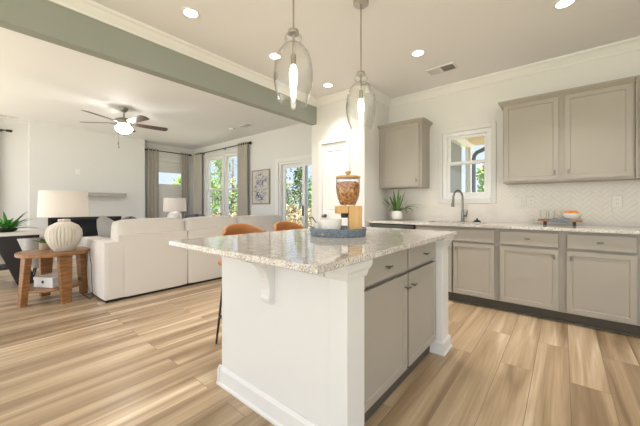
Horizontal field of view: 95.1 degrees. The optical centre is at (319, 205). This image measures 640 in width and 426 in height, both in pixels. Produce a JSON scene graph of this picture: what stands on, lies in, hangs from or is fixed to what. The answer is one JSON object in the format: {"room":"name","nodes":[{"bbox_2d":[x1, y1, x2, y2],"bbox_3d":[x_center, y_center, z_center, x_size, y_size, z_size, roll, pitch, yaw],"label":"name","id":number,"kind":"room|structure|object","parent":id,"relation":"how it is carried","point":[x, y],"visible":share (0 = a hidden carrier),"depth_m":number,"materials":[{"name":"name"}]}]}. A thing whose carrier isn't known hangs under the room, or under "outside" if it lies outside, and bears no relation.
{"room":"kitchen","nodes":[
{"label":"kitchen","id":0,"kind":"room"},
{"bbox_2d":[28,122,144,245],"bbox_3d":[-5.092,-0.248,6.547,0.300,2.743,2.030,0,0,40],"label":"wall","id":1,"kind":"structure","parent":0,"point":[54,152],"depth_m":6.37,"materials":[{"name":"white paint"}]},
{"bbox_2d":[48,216,120,236],"bbox_3d":[-5.118,0.461,6.413,0.192,0.421,1.266,0,0,40],"label":"electric fireplace","id":2,"kind":"object","parent":1,"relation":"in","point":[88,225],"visible":0.45,"depth_m":6.36,"materials":[{"name":"black metal"}]},
{"bbox_2d":[88,192,126,196],"bbox_3d":[-4.931,-0.234,6.349,0.200,0.085,1.230,0,0,40],"label":"mantel shelf","id":3,"kind":"object","parent":1,"relation":"attached to","point":[90,194],"visible":0.58,"depth_m":6.46,"materials":[{"name":"grey wood"}]},
{"bbox_2d":[0,120,193,258],"bbox_3d":[-6.341,-0.248,5.395,0.150,2.743,8.200,0,0,40],"label":"wall","id":4,"kind":"structure","parent":0,"point":[13,145],"depth_m":5.77,"materials":[{"name":"white paint"}]},
{"bbox_2d":[145,148,191,155],"bbox_3d":[-4.102,-1.427,7.876,0.126,0.052,1.292,0,0,40],"label":"curtain rod","id":5,"kind":"object","parent":4,"relation":"attached to","point":[145,148],"visible":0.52,"depth_m":7.89,"materials":[{"name":"black metal"}]},
{"bbox_2d":[147,148,158,217],"bbox_3d":[-4.312,-0.179,7.561,0.070,2.575,0.274,0,0,40],"label":"curtain","id":6,"kind":"object","parent":5,"relation":"hanging from","point":[152,156],"visible":0.77,"depth_m":7.53,"materials":[{"name":"beige fabric"}]},
{"bbox_2d":[180,152,187,218],"bbox_3d":[-3.792,-0.179,8.188,0.070,2.575,0.204,0,0,40],"label":"curtain","id":7,"kind":"object","parent":5,"relation":"hanging from","point":[184,158],"visible":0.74,"depth_m":8.17,"materials":[{"name":"beige fabric"}]},
{"bbox_2d":[159,158,180,163],"bbox_3d":[-4.102,-0.327,8.039,0.118,1.850,0.920,0,0,40],"label":"window","id":8,"kind":"structure","parent":4,"relation":"in","point":[160,159],"depth_m":7.96,"materials":[{"name":"white plastic"}]},
{"bbox_2d":[159,161,180,217],"bbox_3d":[-4.068,-0.325,8.011,0.022,1.685,0.750,0,0,40],"label":"window shade","id":9,"kind":"object","parent":4,"relation":"attached to","point":[165,190],"visible":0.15,"depth_m":7.93,"materials":[{"name":"white fabric"}]},
{"bbox_2d":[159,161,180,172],"bbox_3d":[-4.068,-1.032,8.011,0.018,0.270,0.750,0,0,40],"label":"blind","id":10,"kind":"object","parent":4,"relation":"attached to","point":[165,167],"depth_m":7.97,"materials":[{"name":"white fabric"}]},
{"bbox_2d":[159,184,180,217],"bbox_3d":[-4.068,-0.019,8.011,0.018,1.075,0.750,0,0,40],"label":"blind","id":11,"kind":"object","parent":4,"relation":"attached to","point":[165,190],"depth_m":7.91,"materials":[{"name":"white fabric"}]},
{"bbox_2d":[0,258,639,425],"bbox_3d":[-2.196,1.173,2.051,12.000,0.100,8.350,0,0,40],"label":"floor","id":12,"kind":"structure","parent":0,"point":[154,359],"depth_m":1.99,"materials":[{"name":"brown wood"}]},
{"bbox_2d":[0,229,43,284],"bbox_3d":[-4.695,0.748,3.911,0.540,0.750,1.420,0,0,40],"label":"console table","id":13,"kind":"object","parent":12,"relation":"on","point":[9,245],"visible":0.87,"depth_m":4.08,"materials":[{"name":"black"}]},
{"bbox_2d":[0,264,8,269],"bbox_3d":[-4.723,0.873,3.876,0.400,0.030,0.930,0,0,40],"label":"shelf","id":14,"kind":"object","parent":13,"relation":"attached to","point":[2,266],"depth_m":4.04,"materials":[{"name":"black wood"}]},
{"bbox_2d":[0,228,17,231],"bbox_3d":[-4.402,0.348,4.122,0.220,0.050,0.220,0,0,40],"label":"pot","id":15,"kind":"object","parent":13,"relation":"on","point":[1,229],"depth_m":4.07,"materials":[{"name":"black ceramic"}]},
{"bbox_2d":[0,212,36,231],"bbox_3d":[-4.407,0.227,4.114,0.643,0.292,0.706,0,0,40],"label":"potted fern","id":16,"kind":"object","parent":13,"relation":"on","point":[7,225],"visible":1,"depth_m":4.07,"materials":[{"name":"green plant"}]},
{"bbox_2d":[23,234,54,275],"bbox_3d":[-4.580,0.804,4.816,0.430,0.643,0.430,0,0,40],"label":"planter","id":17,"kind":"object","parent":12,"relation":"on","point":[29,244],"visible":0.34,"depth_m":4.64,"materials":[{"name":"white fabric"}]},
{"bbox_2d":[14,246,89,307],"bbox_3d":[-3.175,0.831,3.508,0.680,0.585,0.680,0,0,40],"label":"side table","id":18,"kind":"object","parent":12,"relation":"on","point":[64,259],"visible":0.88,"depth_m":3.35,"materials":[{"name":"brown wood"}]},
{"bbox_2d":[32,237,49,249],"bbox_3d":[-3.371,0.452,3.570,0.223,0.173,0.193,0,0,-24],"label":"potted plant","id":19,"kind":"object","parent":18,"relation":"on","point":[43,245],"visible":0.65,"depth_m":3.53,"materials":[{"name":"green plant"}]},
{"bbox_2d":[33,273,58,287],"bbox_3d":[-3.194,0.893,3.483,0.268,0.120,0.201,0,0,10],"label":"storage box","id":20,"kind":"object","parent":18,"relation":"on","point":[50,280],"visible":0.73,"depth_m":3.40,"materials":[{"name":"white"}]},
{"bbox_2d":[28,280,82,292],"bbox_3d":[-3.175,0.966,3.508,0.512,0.025,0.512,0,0,40],"label":"shelf","id":21,"kind":"object","parent":18,"relation":"attached to","point":[75,283],"depth_m":3.36,"materials":[{"name":"brown wood"}]},
{"bbox_2d":[37,190,88,251],"bbox_3d":[-3.043,0.185,3.482,0.470,0.705,0.470,0,0,40],"label":"table lamp","id":22,"kind":"object","parent":18,"relation":"on","point":[63,235],"visible":1,"depth_m":3.35,"materials":[{"name":"ceramic"}]},
{"bbox_2d":[80,252,92,298],"bbox_3d":[-2.881,0.841,3.611,0.455,0.556,0.034,0,0,38],"label":"lamp cord","id":23,"kind":"object","parent":18,"relation":"hanging from","point":[89,252],"visible":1,"depth_m":3.52,"materials":[{"name":"black plastic"}]},
{"bbox_2d":[83,215,280,302],"bbox_3d":[-1.938,0.644,4.707,1.007,0.958,2.811,0,0,40],"label":"sofa","id":24,"kind":"object","parent":12,"relation":"on","point":[138,258],"visible":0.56,"depth_m":3.73,"materials":[{"name":"white fabric"}]},
{"bbox_2d":[97,216,113,237],"bbox_3d":[-2.821,0.386,3.961,0.514,0.494,0.266,0,0,20],"label":"throw pillow","id":25,"kind":"object","parent":24,"relation":"on","point":[104,223],"visible":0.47,"depth_m":3.84,"materials":[{"name":"grey fabric"}]},
{"bbox_2d":[121,216,136,219],"bbox_3d":[-2.697,0.380,4.142,0.463,0.455,0.171,0,0,-37],"label":"throw pillow","id":26,"kind":"object","parent":24,"relation":"on","point":[128,217],"visible":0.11,"depth_m":4.11,"materials":[{"name":"grey fabric"}]},
{"bbox_2d":[110,218,184,240],"bbox_3d":[-2.241,0.436,3.860,0.304,0.539,0.852,0,0,40],"label":"cushion","id":27,"kind":"object","parent":24,"relation":"on","point":[141,225],"depth_m":3.70,"materials":[{"name":"white fabric"}]},
{"bbox_2d":[183,214,204,218],"bbox_3d":[-1.943,0.388,4.642,0.211,0.510,0.501,0,0,31],"label":"throw pillow","id":28,"kind":"object","parent":24,"relation":"on","point":[190,215],"visible":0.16,"depth_m":4.62,"materials":[{"name":"grey fabric"}]},
{"bbox_2d":[183,216,236,230],"bbox_3d":[-1.698,0.435,4.515,0.304,0.539,0.882,0,0,40],"label":"cushion","id":29,"kind":"object","parent":24,"relation":"on","point":[203,223],"depth_m":4.34,"materials":[{"name":"white fabric"}]},
{"bbox_2d":[234,215,280,225],"bbox_3d":[-1.115,0.436,5.218,0.303,0.540,0.974,0,0,40],"label":"cushion","id":30,"kind":"object","parent":24,"relation":"on","point":[255,220],"depth_m":5.07,"materials":[{"name":"white fabric"}]},
{"bbox_2d":[215,224,265,343],"bbox_3d":[-0.567,0.641,2.407,0.440,0.966,0.442,0,0,40],"label":"bar stool","id":31,"kind":"object","parent":12,"relation":"on","point":[232,229],"visible":0.21,"depth_m":2.49,"materials":[{"name":"brown leather"}]},
{"bbox_2d":[273,221,306,230],"bbox_3d":[-0.222,0.641,2.823,0.440,0.966,0.442,0,0,40],"label":"bar stool","id":32,"kind":"object","parent":12,"relation":"on","point":[281,225],"visible":0.11,"depth_m":2.97,"materials":[{"name":"orange leather"}]},
{"bbox_2d":[216,236,452,425],"bbox_3d":[0.152,0.681,2.026,1.006,0.884,1.621,0,0,40],"label":"kitchen island","id":33,"kind":"object","parent":12,"relation":"on","point":[329,348],"visible":0.8,"depth_m":1.53,"materials":[{"name":"white paint"}]},
{"bbox_2d":[169,225,456,274],"bbox_3d":[0.095,0.224,2.036,1.155,0.030,1.725,0,0,40],"label":"island countertop","id":34,"kind":"structure","parent":33,"relation":"on","point":[295,249],"depth_m":1.53,"materials":[{"name":"stone"}]},
{"bbox_2d":[310,226,366,237],"bbox_3d":[0.128,0.182,2.070,0.400,0.054,0.400,0,0,40],"label":"round tray","id":35,"kind":"object","parent":34,"relation":"on","point":[344,232],"visible":0.84,"depth_m":1.90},
{"bbox_2d":[314,222,320,228],"bbox_3d":[-0.004,0.160,2.090,0.080,0.075,0.080,0,0,40],"label":"cup","id":36,"kind":"object","parent":35,"relation":"on","point":[317,225],"visible":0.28,"depth_m":2.06,"materials":[{"name":"white ceramic"}]},
{"bbox_2d":[320,219,341,229],"bbox_3d":[0.074,0.144,1.980,0.147,0.105,0.145,0,0,40],"label":"ribbed bowl","id":37,"kind":"object","parent":35,"relation":"on","point":[335,224],"visible":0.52,"depth_m":1.92,"materials":[{"name":"white ceramic"}]},
{"bbox_2d":[335,171,361,228],"bbox_3d":[0.193,-0.020,2.020,0.180,0.434,0.170,0,0,0],"label":"dispenser","id":38,"kind":"object","parent":35,"relation":"on","point":[353,213],"visible":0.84,"depth_m":1.97,"materials":[{"name":"brown wood"}]},
{"bbox_2d":[336,181,359,205],"bbox_3d":[0.194,-0.084,2.020,0.168,0.171,0.165,0,0,40],"label":"cereal","id":39,"kind":"object","parent":38,"relation":"in","point":[347,191],"visible":1,"depth_m":1.96,"materials":[{"name":"brown food"}]},
{"bbox_2d":[372,223,415,228],"bbox_3d":[1.121,0.685,4.074,0.600,0.875,0.629,0,0,40],"label":"dishwasher","id":40,"kind":"object","parent":12,"relation":"on","point":[380,225],"visible":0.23,"depth_m":3.86,"materials":[{"name":"black"}]},
{"bbox_2d":[416,225,498,308],"bbox_3d":[1.710,0.681,3.601,0.899,0.884,0.623,0,0,40],"label":"base cabinet","id":41,"kind":"object","parent":12,"relation":"on","point":[473,252],"visible":0.62,"depth_m":3.27,"materials":[{"name":"beige wood"}]},
{"bbox_2d":[368,219,639,233],"bbox_3d":[2.089,0.224,3.290,3.188,0.030,0.631,0,0,40],"label":"countertop","id":42,"kind":"structure","parent":41,"relation":"on","point":[530,226],"depth_m":3.04,"materials":[{"name":"stone"}]},
{"bbox_2d":[384,190,419,219],"bbox_3d":[1.171,-0.007,4.233,0.573,0.431,0.401,0,0,15],"label":"potted plant","id":43,"kind":"object","parent":42,"relation":"on","point":[397,214],"visible":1,"depth_m":4.13,"materials":[{"name":"green plant"}]},
{"bbox_2d":[451,190,467,221],"bbox_3d":[1.773,0.003,3.723,0.228,0.412,0.098,0,0,-25],"label":"kitchen faucet","id":44,"kind":"object","parent":42,"relation":"on","point":[455,191],"visible":1,"depth_m":3.76,"materials":[{"name":"silver metal"}]},
{"bbox_2d":[537,219,582,225],"bbox_3d":[2.519,0.180,3.081,0.360,0.058,0.180,0,0,40],"label":"serving board","id":45,"kind":"object","parent":42,"relation":"on","point":[543,220],"visible":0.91,"depth_m":3.06,"materials":[{"name":"brown wood"}]},
{"bbox_2d":[550,218,568,222],"bbox_3d":[2.513,0.158,3.058,0.170,0.038,0.148,0,0,40],"label":"tea towel","id":46,"kind":"object","parent":45,"relation":"on","point":[553,219],"visible":0.95,"depth_m":3.01,"materials":[{"name":"grey fabric"}]},
{"bbox_2d":[561,213,581,219],"bbox_3d":[2.592,0.116,3.021,0.170,0.070,0.170,0,0,40],"label":"fruit bowl","id":47,"kind":"object","parent":45,"relation":"on","point":[571,216],"visible":0.87,"depth_m":2.97,"materials":[{"name":"white ceramic"}]},
{"bbox_2d":[498,228,561,321],"bbox_3d":[2.260,0.681,3.145,0.530,0.884,0.623,0,0,40],"label":"base cabinet","id":48,"kind":"object","parent":12,"relation":"on","point":[529,261],"visible":0.94,"depth_m":2.93,"materials":[{"name":"beige wood"}]},
{"bbox_2d":[562,231,639,336],"bbox_3d":[2.660,0.681,2.813,0.510,0.884,0.623,0,0,40],"label":"base cabinet","id":49,"kind":"object","parent":12,"relation":"on","point":[601,271],"visible":0.94,"depth_m":2.60,"materials":[{"name":"beige wood"}]},
{"bbox_3d":[-3.241,0.831,6.538,0.500,0.586,0.500,0,0,40],"label":"end table","id":50,"kind":"object","parent":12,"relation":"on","visible":0},
{"bbox_2d":[163,198,185,218],"bbox_3d":[-3.241,0.185,6.538,0.470,0.705,0.470,0,0,40],"label":"table lamp","id":51,"kind":"object","parent":50,"relation":"on","point":[172,205],"visible":0.76,"depth_m":6.37,"materials":[{"name":"white fabric"}]},
{"bbox_2d":[0,0,639,149],"bbox_3d":[-2.196,-1.680,2.051,12.000,0.120,8.350,0,0,40],"label":"ceiling","id":52,"kind":"structure","parent":0,"point":[43,82],"depth_m":3.10,"materials":[{"name":"white paint"}]},
{"bbox_2d":[0,114,18,118],"bbox_3d":[-5.669,-1.614,5.304,0.140,0.013,0.300,0,0,40],"label":"ceiling vent","id":53,"kind":"object","parent":52,"relation":"in","point":[2,115],"visible":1,"depth_m":5.31,"materials":[{"name":"white paint"}]},
{"bbox_2d":[82,107,167,147],"bbox_3d":[-3.228,-1.275,4.873,1.265,0.690,1.265,0,0,40],"label":"ceiling fan","id":54,"kind":"object","parent":52,"relation":"hanging from","point":[123,126],"visible":1,"depth_m":4.79,"materials":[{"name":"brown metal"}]},
{"bbox_2d":[0,0,316,124],"bbox_3d":[-2.481,-1.441,1.716,0.110,0.358,7.470,0,0,40],"label":"beam","id":55,"kind":"structure","parent":52,"relation":"attached to","point":[45,20],"depth_m":2.62,"materials":[{"name":"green paint"}]},
{"bbox_2d":[48,0,316,106],"bbox_3d":[-2.408,-1.573,1.654,0.082,0.095,7.470,0,0,40],"label":"trim","id":56,"kind":"structure","parent":55,"relation":"attached to","point":[89,8],"depth_m":2.81,"materials":[{"name":"white paint"}]},
{"bbox_2d":[180,7,200,18],"bbox_3d":[-1.088,-1.617,2.463,0.156,0.007,0.156,0,0,40],"label":"recessed light","id":57,"kind":"object","parent":52,"relation":"in","point":[189,12],"visible":1,"depth_m":2.45,"materials":[{"name":"white paint"}]},
{"bbox_2d":[239,123,251,127],"bbox_3d":[-1.509,-1.614,5.932,0.300,0.013,0.140,0,0,40],"label":"ceiling vent","id":58,"kind":"object","parent":52,"relation":"in","point":[247,124],"visible":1,"depth_m":5.91,"materials":[{"name":"white metal"}]},
{"bbox_2d":[268,52,281,59],"bbox_3d":[-0.488,-1.617,3.174,0.156,0.007,0.156,0,0,40],"label":"recessed light","id":59,"kind":"object","parent":52,"relation":"in","point":[272,55],"visible":0.94,"depth_m":3.15,"materials":[{"name":"white paint"}]},
{"bbox_2d":[274,0,312,106],"bbox_3d":[-0.161,-1.114,1.771,0.238,1.012,0.238,0,0,40],"label":"pendant light","id":60,"kind":"object","parent":52,"relation":"hanging from","point":[293,32],"visible":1,"depth_m":1.76,"materials":[{"name":"clear glass"}]},
{"bbox_2d":[291,33,295,64],"bbox_3d":[-0.161,-0.942,1.771,0.032,0.189,0.032,0,0,40],"label":"socket","id":61,"kind":"object","parent":60,"relation":"attached to","point":[293,56],"depth_m":1.76,"materials":[{"name":"silver metal"}]},
{"bbox_2d":[322,83,333,87],"bbox_3d":[0.108,-1.617,3.939,0.156,0.007,0.156,0,0,40],"label":"recessed light","id":62,"kind":"object","parent":52,"relation":"in","point":[327,85],"visible":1,"depth_m":3.94,"materials":[{"name":"white paint"}]},
{"bbox_2d":[346,0,375,128],"bbox_3d":[0.326,-1.114,2.329,0.238,1.012,0.238,0,0,40],"label":"pendant light","id":63,"kind":"object","parent":52,"relation":"hanging from","point":[358,4],"visible":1,"depth_m":2.32,"materials":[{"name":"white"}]},
{"bbox_2d":[359,75,362,98],"bbox_3d":[0.326,-0.942,2.329,0.032,0.189,0.032,0,0,40],"label":"socket","id":64,"kind":"object","parent":63,"relation":"attached to","point":[360,91],"depth_m":2.32,"materials":[{"name":"silver metal"}]},
{"bbox_2d":[410,49,425,56],"bbox_3d":[1.042,-1.617,3.112,0.156,0.007,0.156,0,0,40],"label":"recessed light","id":65,"kind":"object","parent":52,"relation":"in","point":[419,52],"visible":1,"depth_m":3.11,"materials":[{"name":"white paint"}]},
{"bbox_2d":[424,62,457,75],"bbox_3d":[1.442,-1.614,3.482,0.330,0.013,0.190,0,0,40],"label":"ceiling vent","id":66,"kind":"object","parent":52,"relation":"in","point":[451,66],"visible":1,"depth_m":3.47,"materials":[{"name":"white metal"}]},
{"bbox_2d":[552,0,576,9],"bbox_3d":[1.956,-1.617,2.340,0.156,0.007,0.156,0,0,40],"label":"recessed light","id":67,"kind":"object","parent":52,"relation":"in","point":[560,4],"visible":1,"depth_m":2.35,"materials":[{"name":"white paint"}]},
{"bbox_2d":[312,94,388,226],"bbox_3d":[0.469,-0.248,4.588,0.960,2.743,0.720,0,0,40],"label":"wall","id":68,"kind":"structure","parent":0,"point":[332,122],"depth_m":4.22,"materials":[{"name":"white paint"}]},
{"bbox_2d":[319,136,349,225],"bbox_3d":[0.197,0.069,4.327,0.571,2.108,0.111,0,0,40],"label":"door","id":69,"kind":"structure","parent":68,"relation":"in","point":[334,158],"depth_m":4.37,"materials":[{"name":"white paint"}]},
{"bbox_2d":[317,84,369,106],"bbox_3d":[0.283,-1.573,4.222,0.942,0.095,0.082,0,0,40],"label":"trim","id":70,"kind":"structure","parent":68,"relation":"attached to","point":[342,95],"depth_m":4.21,"materials":[{"name":"white paint"}]},
{"bbox_2d":[362,84,390,106],"bbox_3d":[0.844,-1.573,4.224,0.082,0.095,0.802,0,0,40],"label":"trim","id":71,"kind":"structure","parent":68,"relation":"attached to","point":[380,97],"depth_m":4.21,"materials":[{"name":"white paint"}]},
{"bbox_2d":[194,49,639,226],"bbox_3d":[0.649,-0.248,5.008,11.400,2.743,0.164,0,0,40],"label":"wall","id":72,"kind":"structure","parent":0,"point":[477,105],"depth_m":3.85,"materials":[{"name":"white paint"}]},
{"bbox_2d":[203,148,236,215],"bbox_3d":[-2.486,-0.364,7.542,1.960,2.055,0.150,0,0,40],"label":"window","id":73,"kind":"structure","parent":72,"relation":"in","point":[223,155],"depth_m":7.51,"materials":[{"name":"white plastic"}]},
{"bbox_2d":[198,141,251,154],"bbox_3d":[-2.443,-1.427,7.405,2.352,0.052,0.126,0,0,40],"label":"curtain rod","id":74,"kind":"object","parent":72,"relation":"attached to","point":[250,143],"visible":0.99,"depth_m":7.33,"materials":[{"name":"black metal"}]},
{"bbox_2d":[194,152,201,213],"bbox_3d":[-3.385,-0.179,8.137,0.364,2.575,0.070,0,0,40],"label":"curtain","id":75,"kind":"object","parent":74,"relation":"hanging from","point":[198,158],"visible":0.8,"depth_m":8.13,"materials":[{"name":"beige fabric"}]},
{"bbox_2d":[237,142,247,215],"bbox_3d":[-1.812,-0.179,6.830,0.354,2.575,0.070,0,0,40],"label":"curtain","id":76,"kind":"object","parent":74,"relation":"hanging from","point":[242,150],"visible":0.78,"depth_m":6.80,"materials":[{"name":"beige fabric"}]},
{"bbox_2d":[252,169,269,203],"bbox_3d":[-1.322,-0.412,6.532,0.610,0.770,0.033,0,0,40],"label":"framed art","id":77,"kind":"object","parent":72,"relation":"attached to","point":[260,178],"visible":1,"depth_m":6.51,"materials":[{"name":"beige paper"}]},
{"bbox_2d":[275,154,311,227],"bbox_3d":[-0.290,0.070,5.771,1.590,2.105,0.150,0,0,40],"label":"door","id":78,"kind":"structure","parent":72,"relation":"in","point":[280,168],"depth_m":6.08,"materials":[{"name":"white paint"}]},
{"bbox_2d":[378,117,432,188],"bbox_3d":[1.214,-0.707,4.201,0.677,0.916,0.362,0,0,40],"label":"upper cabinet","id":79,"kind":"object","parent":72,"relation":"attached to","point":[404,146],"visible":1,"depth_m":4.08,"materials":[{"name":"beige wood"}]},
{"bbox_2d":[438,121,495,202],"bbox_3d":[1.943,-0.534,3.881,0.697,1.015,0.106,0,0,40],"label":"window","id":80,"kind":"structure","parent":72,"relation":"in","point":[444,139],"depth_m":3.84,"materials":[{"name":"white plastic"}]},
{"bbox_2d":[388,180,639,226],"bbox_3d":[2.293,-0.020,3.537,3.190,0.458,0.004,0,0,40],"label":"wall tile","id":81,"kind":"structure","parent":72,"relation":"attached to","point":[431,193],"depth_m":3.35,"materials":[{"name":"white tile"}]},
{"bbox_2d":[527,197,534,206],"bbox_3d":[2.449,-0.037,3.399,0.076,0.120,0.009,0,0,40],"label":"wall outlet","id":82,"kind":"object","parent":81,"relation":"attached to","point":[530,200],"visible":1,"depth_m":3.40,"materials":[{"name":"white plastic"}]},
{"bbox_2d":[612,196,622,207],"bbox_3d":[2.993,-0.037,2.947,0.076,0.120,0.009,0,0,40],"label":"wall outlet","id":83,"kind":"object","parent":81,"relation":"attached to","point":[617,201],"visible":1,"depth_m":2.94,"materials":[{"name":"white plastic"}]},
{"bbox_2d":[389,36,639,106],"bbox_3d":[3.000,-1.573,2.902,5.090,0.095,0.082,0,0,40],"label":"trim","id":84,"kind":"structure","parent":72,"relation":"attached to","point":[631,44],"depth_m":3.38,"materials":[{"name":"white paint"}]},
{"bbox_2d":[498,76,635,184],"bbox_3d":[2.536,-0.707,3.104,1.069,0.916,0.362,0,0,40],"label":"upper cabinet","id":85,"kind":"object","parent":72,"relation":"attached to","point":[586,133],"visible":1,"depth_m":2.93,"materials":[{"name":"beige wood"}]},
{"bbox_2d":[631,75,639,179],"bbox_3d":[3.196,-0.707,2.556,0.638,0.916,0.362,0,0,40],"label":"upper cabinet","id":86,"kind":"object","parent":72,"relation":"attached to","point":[637,80],"visible":0.54,"depth_m":2.65,"materials":[{"name":"beige wood"}]},
{"bbox_2d":[450,141,461,192],"bbox_3d":[2.052,0.098,5.900,0.820,2.850,2.700,0,0,40],"label":"wall","id":87,"kind":"structure","parent":0,"point":[456,150],"depth_m":6.30,"materials":[{"name":"grey"}]},
{"bbox_2d":[466,136,484,145],"bbox_3d":[3.717,-1.517,4.947,3.000,0.080,3.640,0,0,40],"label":"ceiling","id":88,"kind":"structure","parent":0,"point":[476,140],"depth_m":6.66,"materials":[{"name":"beige paint"}]},
{"bbox_3d":[3.724,1.408,4.940,2.980,0.330,3.640,0,0,40],"label":"porch","id":89,"kind":"object","parent":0,"visible":0},
{"bbox_2d":[465,147,471,191],"bbox_3d":[3.404,-0.042,6.707,0.110,2.570,0.110,0,0,40],"label":"column porch","id":90,"kind":"structure","parent":89,"relation":"on","point":[468,168],"depth_m":6.67,"materials":[{"name":"white plastic"}]},
{"bbox_2d":[451,139,473,150],"bbox_3d":[2.622,-1.402,5.882,0.120,0.150,3.400,0,0,40],"label":"porch ceiling","id":91,"kind":"structure","parent":90,"relation":"on","point":[462,143],"depth_m":6.49,"materials":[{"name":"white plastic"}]},
{"label":"outside","id":92,"kind":"structure","parent":0,"visible":0},
{"bbox_3d":[0.000,1.470,0.000,140.000,0.368,140.000,0,0,40],"label":"ground","id":93,"kind":"structure","parent":92,"visible":0},
{"bbox_2d":[172,175,180,182],"bbox_3d":[-10.706,-0.418,22.326,1.873,3.891,1.527,0,0,-28],"label":"tree","id":94,"kind":"object","parent":93,"relation":"on","point":[178,178],"visible":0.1,"depth_m":22.06,"materials":[{"name":"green plant"}]},
{"bbox_2d":[210,179,221,214],"bbox_3d":[-9.040,-0.474,25.242,2.001,4.002,2.272,0,0,26],"label":"tree","id":95,"kind":"object","parent":93,"relation":"on","point":[212,187],"visible":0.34,"depth_m":24.98,"materials":[{"name":"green plant"}]},
{"bbox_2d":[212,160,231,214],"bbox_3d":[-7.600,-1.055,23.047,1.848,5.164,1.427,0,0,16],"label":"tree","id":96,"kind":"object","parent":93,"relation":"on","point":[216,163],"visible":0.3,"depth_m":22.90,"materials":[{"name":"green plant"}]},
{"bbox_2d":[210,159,236,211],"bbox_3d":[-6.487,-1.490,20.188,3.088,6.031,2.370,0,0,13],"label":"tree","id":97,"kind":"object","parent":93,"relation":"on","point":[215,179],"visible":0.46,"depth_m":20.24,"materials":[{"name":"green plant"}]},
{"bbox_2d":[229,157,234,209],"bbox_3d":[-7.416,-2.934,25.447,2.464,8.922,3.739,0,0,28],"label":"tree","id":98,"kind":"object","parent":93,"relation":"on","point":[232,157],"visible":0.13,"depth_m":25.30,"materials":[{"name":"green plant"}]},
{"bbox_2d":[229,178,236,210],"bbox_3d":[-7.199,-0.434,25.081,1.846,3.923,1.704,0,0,-32],"label":"tree","id":99,"kind":"object","parent":93,"relation":"on","point":[232,182],"visible":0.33,"depth_m":24.80,"materials":[{"name":"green plant"}]},
{"bbox_2d":[210,204,311,227],"bbox_3d":[-4.012,0.891,20.505,11.401,2.383,9.133,0,0,40],"label":"undergrowth","id":100,"kind":"object","parent":93,"relation":"on","point":[293,214],"visible":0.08,"depth_m":18.75,"materials":[{"name":"beige plant"}]},
{"bbox_2d":[286,185,290,206],"bbox_3d":[-3.372,-0.670,25.107,1.800,4.396,1.477,0,0,-14],"label":"tree","id":101,"kind":"object","parent":93,"relation":"on","point":[287,189],"visible":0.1,"depth_m":24.95,"materials":[{"name":"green plant"}]},
{"bbox_2d":[286,181,294,207],"bbox_3d":[-2.624,-0.329,26.001,1.729,3.749,1.462,0,0,-44],"label":"tree","id":102,"kind":"object","parent":93,"relation":"on","point":[287,182],"visible":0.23,"depth_m":25.97,"materials":[{"name":"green plant"}]},
{"bbox_2d":[286,168,301,213],"bbox_3d":[-2.451,-2.510,21.250,2.951,8.073,2.822,0,0,-33],"label":"tree","id":103,"kind":"object","parent":93,"relation":"on","point":[290,168],"visible":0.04,"depth_m":21.25,"materials":[{"name":"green plant"}]},
{"bbox_2d":[292,168,301,207],"bbox_3d":[-2.153,-1.094,29.283,1.858,5.241,2.042,0,0,-27],"label":"tree","id":104,"kind":"object","parent":93,"relation":"on","point":[298,168],"visible":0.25,"depth_m":29.18,"materials":[{"name":"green plant"}]},
{"bbox_2d":[286,167,311,208],"bbox_3d":[-1.659,-1.428,26.504,3.754,5.903,3.212,0,0,37],"label":"tree","id":105,"kind":"object","parent":93,"relation":"on","point":[295,171],"visible":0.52,"depth_m":26.28,"materials":[{"name":"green plant"}]},
{"bbox_2d":[300,173,311,209],"bbox_3d":[-0.232,-0.942,26.716,2.575,4.945,3.022,0,0,18],"label":"tree","id":106,"kind":"object","parent":93,"relation":"on","point":[309,180],"visible":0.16,"depth_m":26.10,"materials":[{"name":"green plant"}]},
{"bbox_2d":[472,146,484,191],"bbox_3d":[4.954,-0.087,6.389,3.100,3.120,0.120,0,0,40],"label":"downspout","id":107,"kind":"object","parent":93,"relation":"on","point":[481,150],"visible":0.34,"depth_m":7.28,"materials":[{"name":"grey metal"}]},
{"bbox_2d":[476,164,483,191],"bbox_3d":[5.781,0.051,9.926,1.414,2.955,1.450,0,0,-40],"label":"tree","id":108,"kind":"object","parent":93,"relation":"on","point":[480,176],"visible":0.16,"depth_m":9.92,"materials":[{"name":"green plant"}]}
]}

